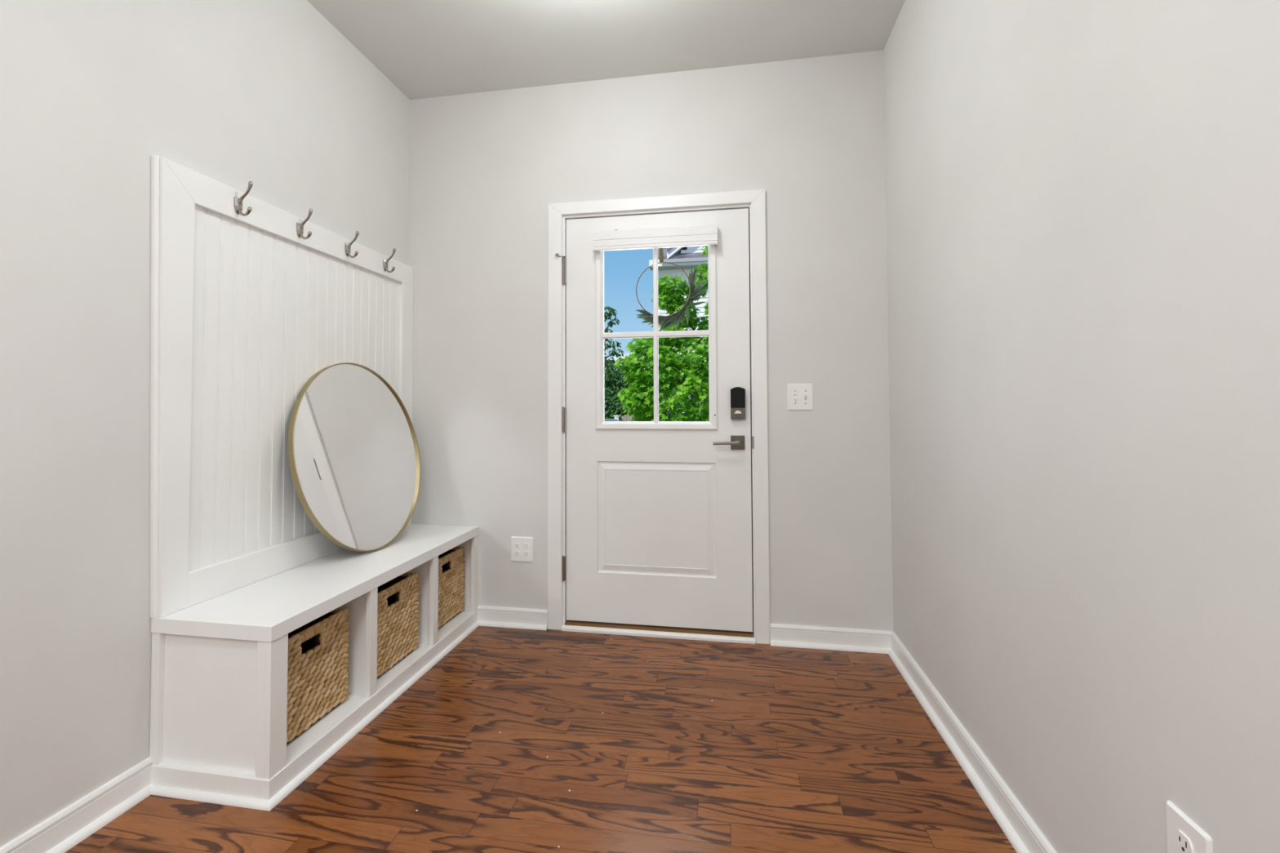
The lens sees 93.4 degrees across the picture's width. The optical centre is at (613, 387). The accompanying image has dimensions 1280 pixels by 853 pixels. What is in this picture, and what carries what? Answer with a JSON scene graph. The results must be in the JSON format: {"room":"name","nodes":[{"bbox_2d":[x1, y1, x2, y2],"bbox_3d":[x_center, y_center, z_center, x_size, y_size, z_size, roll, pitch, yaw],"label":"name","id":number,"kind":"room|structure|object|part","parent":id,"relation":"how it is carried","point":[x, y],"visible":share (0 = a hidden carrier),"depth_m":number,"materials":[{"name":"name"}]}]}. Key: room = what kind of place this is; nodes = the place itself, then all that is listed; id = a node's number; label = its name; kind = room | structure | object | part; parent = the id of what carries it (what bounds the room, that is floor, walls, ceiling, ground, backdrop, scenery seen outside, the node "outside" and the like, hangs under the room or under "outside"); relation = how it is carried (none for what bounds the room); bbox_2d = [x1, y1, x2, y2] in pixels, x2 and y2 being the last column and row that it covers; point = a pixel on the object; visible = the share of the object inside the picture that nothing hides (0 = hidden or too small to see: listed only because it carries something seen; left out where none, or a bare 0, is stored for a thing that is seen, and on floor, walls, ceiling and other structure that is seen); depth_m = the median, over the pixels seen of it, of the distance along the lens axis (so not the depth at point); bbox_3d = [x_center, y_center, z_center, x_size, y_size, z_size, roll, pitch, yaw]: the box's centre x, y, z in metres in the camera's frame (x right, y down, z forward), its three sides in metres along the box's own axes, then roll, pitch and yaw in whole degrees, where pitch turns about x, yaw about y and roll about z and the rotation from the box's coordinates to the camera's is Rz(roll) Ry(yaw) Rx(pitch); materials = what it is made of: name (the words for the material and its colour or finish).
{"room":"mudroom","nodes":[
{"label":"mudroom","id":0,"kind":"room"},
{"bbox_2d":[0,0,409,847],"bbox_3d":[-1.743,-0.263,0.182,0.150,2.770,6.200,0,-2,11],"label":"wall","id":1,"kind":"structure","parent":0,"point":[268,94],"depth_m":1.64,"materials":[{"name":"paint"}]},
{"bbox_2d":[0,756,152,852],"bbox_3d":[-1.783,1.054,-0.581,0.032,0.092,4.764,0,-2,11],"label":"baseboard","id":2,"kind":"structure","parent":1,"relation":"attached to","point":[62,831],"depth_m":1.58,"materials":[{"name":"white paint"}]},
{"bbox_3d":[-1.776,1.090,-0.584,0.019,0.019,4.764,0,-2,11],"label":"shoe moulding","id":3,"kind":"part","parent":2,"relation":"part of","materials":[{"name":"white paint"}]},
{"bbox_2d":[150,155,413,617],"bbox_3d":[-1.216,0.015,2.482,0.030,1.363,1.468,0,-2,11],"label":"wall panel","id":4,"kind":"object","parent":1,"relation":"attached to","point":[246,310],"visible":0.78,"depth_m":2.08,"materials":[{"name":"white paint"}]},
{"bbox_2d":[233,181,253,216],"bbox_3d":[-1.259,-0.644,2.057,0.061,0.117,0.033,0,-2,11],"label":"coat hook","id":5,"kind":"object","parent":4,"relation":"attached to","point":[237,202],"visible":1,"depth_m":2.05,"materials":[{"name":"grey metal"}]},
{"bbox_3d":[-1.280,-0.621,2.060,0.012,0.055,0.033,0,-2,11],"label":"plate","id":6,"kind":"part","parent":5,"relation":"part of","materials":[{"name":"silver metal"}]},
{"bbox_3d":[-1.207,0.645,2.469,0.018,0.104,1.235,0,-2,11],"label":"rail","id":7,"kind":"part","parent":4,"relation":"part of","materials":[{"name":"white paint"}]},
{"bbox_3d":[-1.211,-0.613,2.505,0.018,0.100,1.456,0,-2,11],"label":"rail","id":8,"kind":"part","parent":4,"relation":"part of","materials":[{"name":"white paint"}]},
{"bbox_2d":[296,208,312,239],"bbox_3d":[-1.203,-0.638,2.354,0.061,0.117,0.033,0,-2,11],"label":"coat hook","id":9,"kind":"object","parent":4,"relation":"attached to","point":[300,227],"visible":1,"depth_m":2.35,"materials":[{"name":"grey metal"}]},
{"bbox_3d":[-1.224,-0.615,2.357,0.012,0.055,0.033,0,-2,11],"label":"plate","id":10,"kind":"part","parent":9,"relation":"part of","materials":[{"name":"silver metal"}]},
{"bbox_2d":[344,231,359,257],"bbox_3d":[-1.147,-0.629,2.650,0.061,0.117,0.033,0,-2,11],"label":"coat hook","id":11,"kind":"object","parent":4,"relation":"attached to","point":[347,246],"visible":1,"depth_m":2.65,"materials":[{"name":"grey metal"}]},
{"bbox_3d":[-1.168,-0.605,2.654,0.012,0.055,0.033,0,-2,11],"label":"plate","id":12,"kind":"part","parent":11,"relation":"part of","materials":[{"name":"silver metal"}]},
{"bbox_2d":[382,248,395,272],"bbox_3d":[-1.092,-0.620,2.944,0.061,0.117,0.033,0,-2,11],"label":"coat hook","id":13,"kind":"object","parent":4,"relation":"attached to","point":[384,262],"visible":1,"depth_m":2.94,"materials":[{"name":"grey metal"}]},
{"bbox_3d":[-1.113,-0.597,2.947,0.012,0.055,0.033,0,-2,11],"label":"plate","id":14,"kind":"part","parent":13,"relation":"part of","materials":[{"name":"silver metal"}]},
{"bbox_2d":[64,626,1017,852],"bbox_3d":[-0.485,1.171,-0.094,2.700,0.120,6.510,0,-2,11],"label":"floor","id":15,"kind":"structure","parent":0,"point":[793,749],"depth_m":1.85,"materials":[{"name":"brown wood"}]},
{"bbox_2d":[149,524,478,811],"bbox_3d":[-1.019,0.943,2.422,0.420,0.495,1.456,0,-2,11],"label":"storage bench","id":16,"kind":"object","parent":15,"relation":"on","point":[219,700],"visible":0.91,"depth_m":1.77,"materials":[{"name":"white paint"}]},
{"bbox_3d":[-1.165,0.944,1.755,0.382,0.452,0.014,0,-2,11],"label":"panel","id":17,"kind":"part","parent":16,"relation":"part of","materials":[{"name":"white paint"}]},
{"bbox_3d":[-1.016,1.181,2.398,0.408,0.017,1.424,0,-2,11],"label":"shoe moulding","id":18,"kind":"part","parent":16,"relation":"part of","materials":[{"name":"white paint"}]},
{"bbox_2d":[286,608,349,745],"bbox_3d":[-1.128,0.942,1.985,0.330,0.326,0.402,0,-2,11],"label":"storage basket","id":19,"kind":"object","parent":16,"relation":"on","point":[317,665],"visible":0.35,"depth_m":2.00,"materials":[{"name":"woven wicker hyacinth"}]},
{"bbox_2d":[288,362,420,551],"bbox_3d":[-1.093,0.295,2.637,0.187,0.812,0.822,0,-2,11],"label":"round mirror","id":20,"kind":"object","parent":16,"relation":"on","point":[353,455],"visible":1,"depth_m":2.56,"materials":[{"name":"gold metal"}]},
{"bbox_2d":[286,609,474,765],"bbox_3d":[-1.021,1.131,2.433,0.390,0.020,1.387,0,-2,11],"label":"cubby shelf","id":21,"kind":"object","parent":16,"relation":"attached to","point":[301,749],"depth_m":2.16,"materials":[{"name":"white paint"}]},
{"bbox_2d":[377,572,419,678],"bbox_3d":[-1.026,0.956,2.440,0.330,0.326,0.402,0,-2,11],"label":"storage basket","id":22,"kind":"object","parent":16,"relation":"on","point":[397,607],"visible":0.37,"depth_m":2.45,"materials":[{"name":"wicker"}]},
{"bbox_2d":[437,546,465,629],"bbox_3d":[-0.947,0.970,2.921,0.330,0.326,0.402,0,-2,11],"label":"storage basket","id":23,"kind":"object","parent":16,"relation":"in","point":[451,564],"visible":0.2,"depth_m":2.95,"materials":[{"name":"wicker"}]},
{"bbox_3d":[-0.905,0.986,3.131,0.382,0.452,0.018,0,-2,11],"label":"panel","id":24,"kind":"part","parent":16,"relation":"part of","materials":[{"name":"white paint"}]},
{"bbox_2d":[306,0,905,99],"bbox_3d":[-0.493,-1.732,-0.004,2.700,0.150,6.510,0,-2,11],"label":"ceiling","id":25,"kind":"structure","parent":0,"point":[426,48],"depth_m":2.70,"materials":[{"name":"paint"}]},
{"bbox_2d":[408,49,893,631],"bbox_3d":[0.099,-0.178,3.070,2.700,2.770,0.160,0,-2,11],"label":"wall","id":26,"kind":"structure","parent":0,"point":[486,168],"depth_m":2.98,"materials":[{"name":"paint"}]},
{"bbox_2d":[476,605,547,630],"bbox_3d":[-0.514,1.163,3.047,0.372,0.092,0.032,0,-2,11],"label":"baseboard","id":27,"kind":"structure","parent":26,"relation":"attached to","point":[487,615],"depth_m":3.05,"materials":[{"name":"white paint"}]},
{"bbox_3d":[-0.515,1.198,3.039,0.372,0.019,0.019,0,-2,11],"label":"shoe moulding","id":28,"kind":"part","parent":27,"relation":"part of","materials":[{"name":"white paint"}]},
{"bbox_2d":[511,536,533,562],"bbox_3d":[-0.465,0.821,3.060,0.117,0.126,0.009,0,-2,11],"label":"wall outlet","id":29,"kind":"object","parent":26,"relation":"attached to","point":[522,548],"visible":1,"depth_m":3.06,"materials":[{"name":"white plastic"}]},
{"bbox_2d":[514,551,519,555],"bbox_3d":[-0.489,0.841,3.062,0.032,0.026,0.004,0,-2,11],"label":"receptacle","id":30,"kind":"object","parent":29,"relation":"attached to","point":[516,553],"depth_m":3.06,"materials":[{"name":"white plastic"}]},
{"bbox_2d":[514,542,519,548],"bbox_3d":[-0.489,0.802,3.063,0.032,0.026,0.004,0,-2,11],"label":"receptacle","id":31,"kind":"object","parent":29,"relation":"attached to","point":[517,545],"depth_m":3.06,"materials":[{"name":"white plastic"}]},
{"bbox_2d":[523,551,528,556],"bbox_3d":[-0.442,0.841,3.053,0.032,0.026,0.004,0,-2,11],"label":"receptacle","id":32,"kind":"object","parent":29,"relation":"attached to","point":[526,553],"depth_m":3.05,"materials":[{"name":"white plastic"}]},
{"bbox_2d":[523,543,528,548],"bbox_3d":[-0.442,0.802,3.054,0.032,0.026,0.004,0,-2,11],"label":"receptacle","id":33,"kind":"object","parent":29,"relation":"attached to","point":[525,545],"depth_m":3.05,"materials":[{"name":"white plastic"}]},
{"bbox_2d":[555,208,753,632],"bbox_3d":[0.186,0.150,2.966,0.964,2.040,0.108,0,-2,11],"label":"door","id":34,"kind":"structure","parent":26,"relation":"in","point":[660,513],"depth_m":2.96,"materials":[{"name":"paint"}]},
{"bbox_2d":[592,224,717,252],"bbox_3d":[0.202,-0.735,2.965,0.611,0.104,0.062,0,-2,11],"label":"window blind","id":35,"kind":"object","parent":34,"relation":"attached to","point":[697,235],"visible":1,"depth_m":2.94,"materials":[{"name":"plastic"}]},
{"bbox_2d":[635,248,707,331],"bbox_3d":[0.294,-0.566,3.079,0.381,0.587,0.080,0,-2,11],"label":"wreath","id":36,"kind":"object","parent":34,"relation":"hanging from","point":[679,316],"visible":0.91,"depth_m":3.06,"materials":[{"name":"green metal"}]},
{"bbox_3d":[0.539,0.262,2.868,0.127,0.022,0.054,0,-2,11],"label":"lever handle","id":37,"kind":"part","parent":34,"relation":"part of","materials":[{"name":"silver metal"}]},
{"bbox_3d":[0.595,0.263,2.889,0.065,0.067,0.009,0,-2,11],"label":"lever","id":38,"kind":"part","parent":34,"relation":"part of","materials":[{"name":"silver metal"}]},
{"bbox_2d":[547,189,769,644],"bbox_3d":[0.213,0.132,3.026,1.078,2.146,0.184,0,-2,11],"label":"door frame","id":39,"kind":"structure","parent":26,"relation":"attached to","point":[757,198],"depth_m":2.95,"materials":[{"name":"white paint"}]},
{"bbox_2d":[751,435,754,448],"bbox_3d":[0.661,0.259,2.856,0.008,0.056,0.016,0,-2,11],"label":"strike plate","id":40,"kind":"object","parent":39,"relation":"attached to","point":[753,437],"visible":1,"depth_m":2.85,"materials":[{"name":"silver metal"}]},
{"bbox_2d":[786,383,813,410],"bbox_3d":[0.876,0.043,2.826,0.116,0.126,0.016,0,-2,11],"label":"light switch","id":41,"kind":"object","parent":26,"relation":"attached to","point":[799,396],"visible":1,"depth_m":2.83,"materials":[{"name":"white plastic"}]},
{"bbox_2d":[769,623,893,653],"bbox_3d":[0.998,1.149,2.762,0.542,0.092,0.032,0,-2,11],"label":"baseboard","id":42,"kind":"structure","parent":26,"relation":"attached to","point":[870,641],"depth_m":2.76,"materials":[{"name":"white paint"}]},
{"bbox_3d":[0.997,1.185,2.755,0.542,0.019,0.019,0,-2,11],"label":"shoe moulding","id":43,"kind":"part","parent":42,"relation":"part of","materials":[{"name":"white paint"}]},
{"bbox_2d":[883,0,1279,852],"bbox_3d":[0.763,-0.284,-0.290,0.150,2.770,6.200,0,-2,11],"label":"wall","id":44,"kind":"structure","parent":0,"point":[1082,197],"depth_m":1.21,"materials":[{"name":"paint"}]},
{"bbox_2d":[888,631,1057,852],"bbox_3d":[0.677,1.055,-0.314,0.032,0.092,6.200,0,-2,11],"label":"baseboard","id":45,"kind":"structure","parent":44,"relation":"attached to","point":[1023,833],"depth_m":1.80,"materials":[{"name":"white paint"}]},
{"bbox_2d":[1165,800,1213,852],"bbox_3d":[0.929,0.764,0.976,0.009,0.132,0.095,0,-2,11],"label":"wall outlet","id":46,"kind":"object","parent":44,"relation":"attached to","point":[1184,835],"visible":1,"depth_m":0.98,"materials":[{"name":"white plastic"}]},
{"bbox_2d":[1174,830,1193,852],"bbox_3d":[0.928,0.742,0.979,0.004,0.031,0.037,0,-2,11],"label":"receptacle","id":47,"kind":"object","parent":46,"relation":"attached to","point":[1184,839],"depth_m":0.98,"materials":[{"name":"white plastic"}]},
{"label":"outside","id":48,"kind":"structure","parent":0,"visible":0},
{"bbox_3d":[6.333,2.760,42.528,80.000,0.100,79.840,0,-2,11],"label":"ground","id":49,"kind":"structure","parent":48,"visible":0},
{"bbox_2d":[604,415,620,421],"bbox_3d":[-0.856,1.255,14.009,0.192,1.185,3.063,-2,-2,41],"label":"vinyl fence","id":50,"kind":"object","parent":49,"relation":"on","point":[616,417],"visible":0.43,"depth_m":14.97,"materials":[{"name":"white plastic"}]},
{"bbox_3d":[-0.919,0.777,13.994,0.070,0.060,2.936,-2,-2,42],"label":"rail","id":51,"kind":"part","parent":50,"relation":"part of","materials":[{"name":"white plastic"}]},
{"bbox_2d":[604,373,622,418],"bbox_3d":[-0.426,0.705,33.540,4.410,3.538,2.646,0,-2,11],"label":"tree","id":52,"kind":"object","parent":49,"relation":"on","point":[606,393],"visible":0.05,"depth_m":32.95,"materials":[{"name":"green plant"}]},
{"bbox_2d":[604,306,623,379],"bbox_3d":[-0.697,-0.240,12.580,1.985,4.089,1.271,0,-2,11],"label":"shade tree","id":53,"kind":"object","parent":49,"relation":"on","point":[609,314],"visible":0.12,"depth_m":12.17,"materials":[{"name":"green plant"}]},
{"bbox_2d":[621,413,634,421],"bbox_3d":[0.506,1.264,15.136,0.700,1.229,0.100,0,-2,11],"label":"gate","id":54,"kind":"object","parent":49,"relation":"on","point":[628,418],"visible":0.1,"depth_m":15.13,"materials":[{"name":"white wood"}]},
{"bbox_2d":[604,358,669,421],"bbox_3d":[0.454,0.547,16.457,2.549,2.745,1.273,0,-2,11],"label":"bushy tree","id":55,"kind":"object","parent":49,"relation":"on","point":[615,384],"visible":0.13,"depth_m":16.31,"materials":[{"name":"green plant"}]},
{"bbox_2d":[613,245,709,421],"bbox_3d":[1.296,-0.289,7.688,2.496,3.870,1.548,0,-2,11],"label":"maple tree","id":56,"kind":"object","parent":49,"relation":"on","point":[677,371],"visible":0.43,"depth_m":7.35,"materials":[{"name":"green plant"}]},
{"bbox_2d":[631,387,709,421],"bbox_3d":[1.385,0.638,11.903,2.371,2.277,1.197,0,-2,-1],"label":"round shrub","id":57,"kind":"object","parent":49,"relation":"on","point":[691,397],"visible":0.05,"depth_m":11.63,"materials":[{"name":"green plant"}]},
{"bbox_2d":[648,245,708,413],"bbox_3d":[5.703,-2.615,20.382,8.150,9.280,7.100,0,-2,11],"label":"house","id":58,"kind":"structure","parent":49,"relation":"on","point":[686,258],"depth_m":17.74,"materials":[{"name":"white plastic"}]}
]}

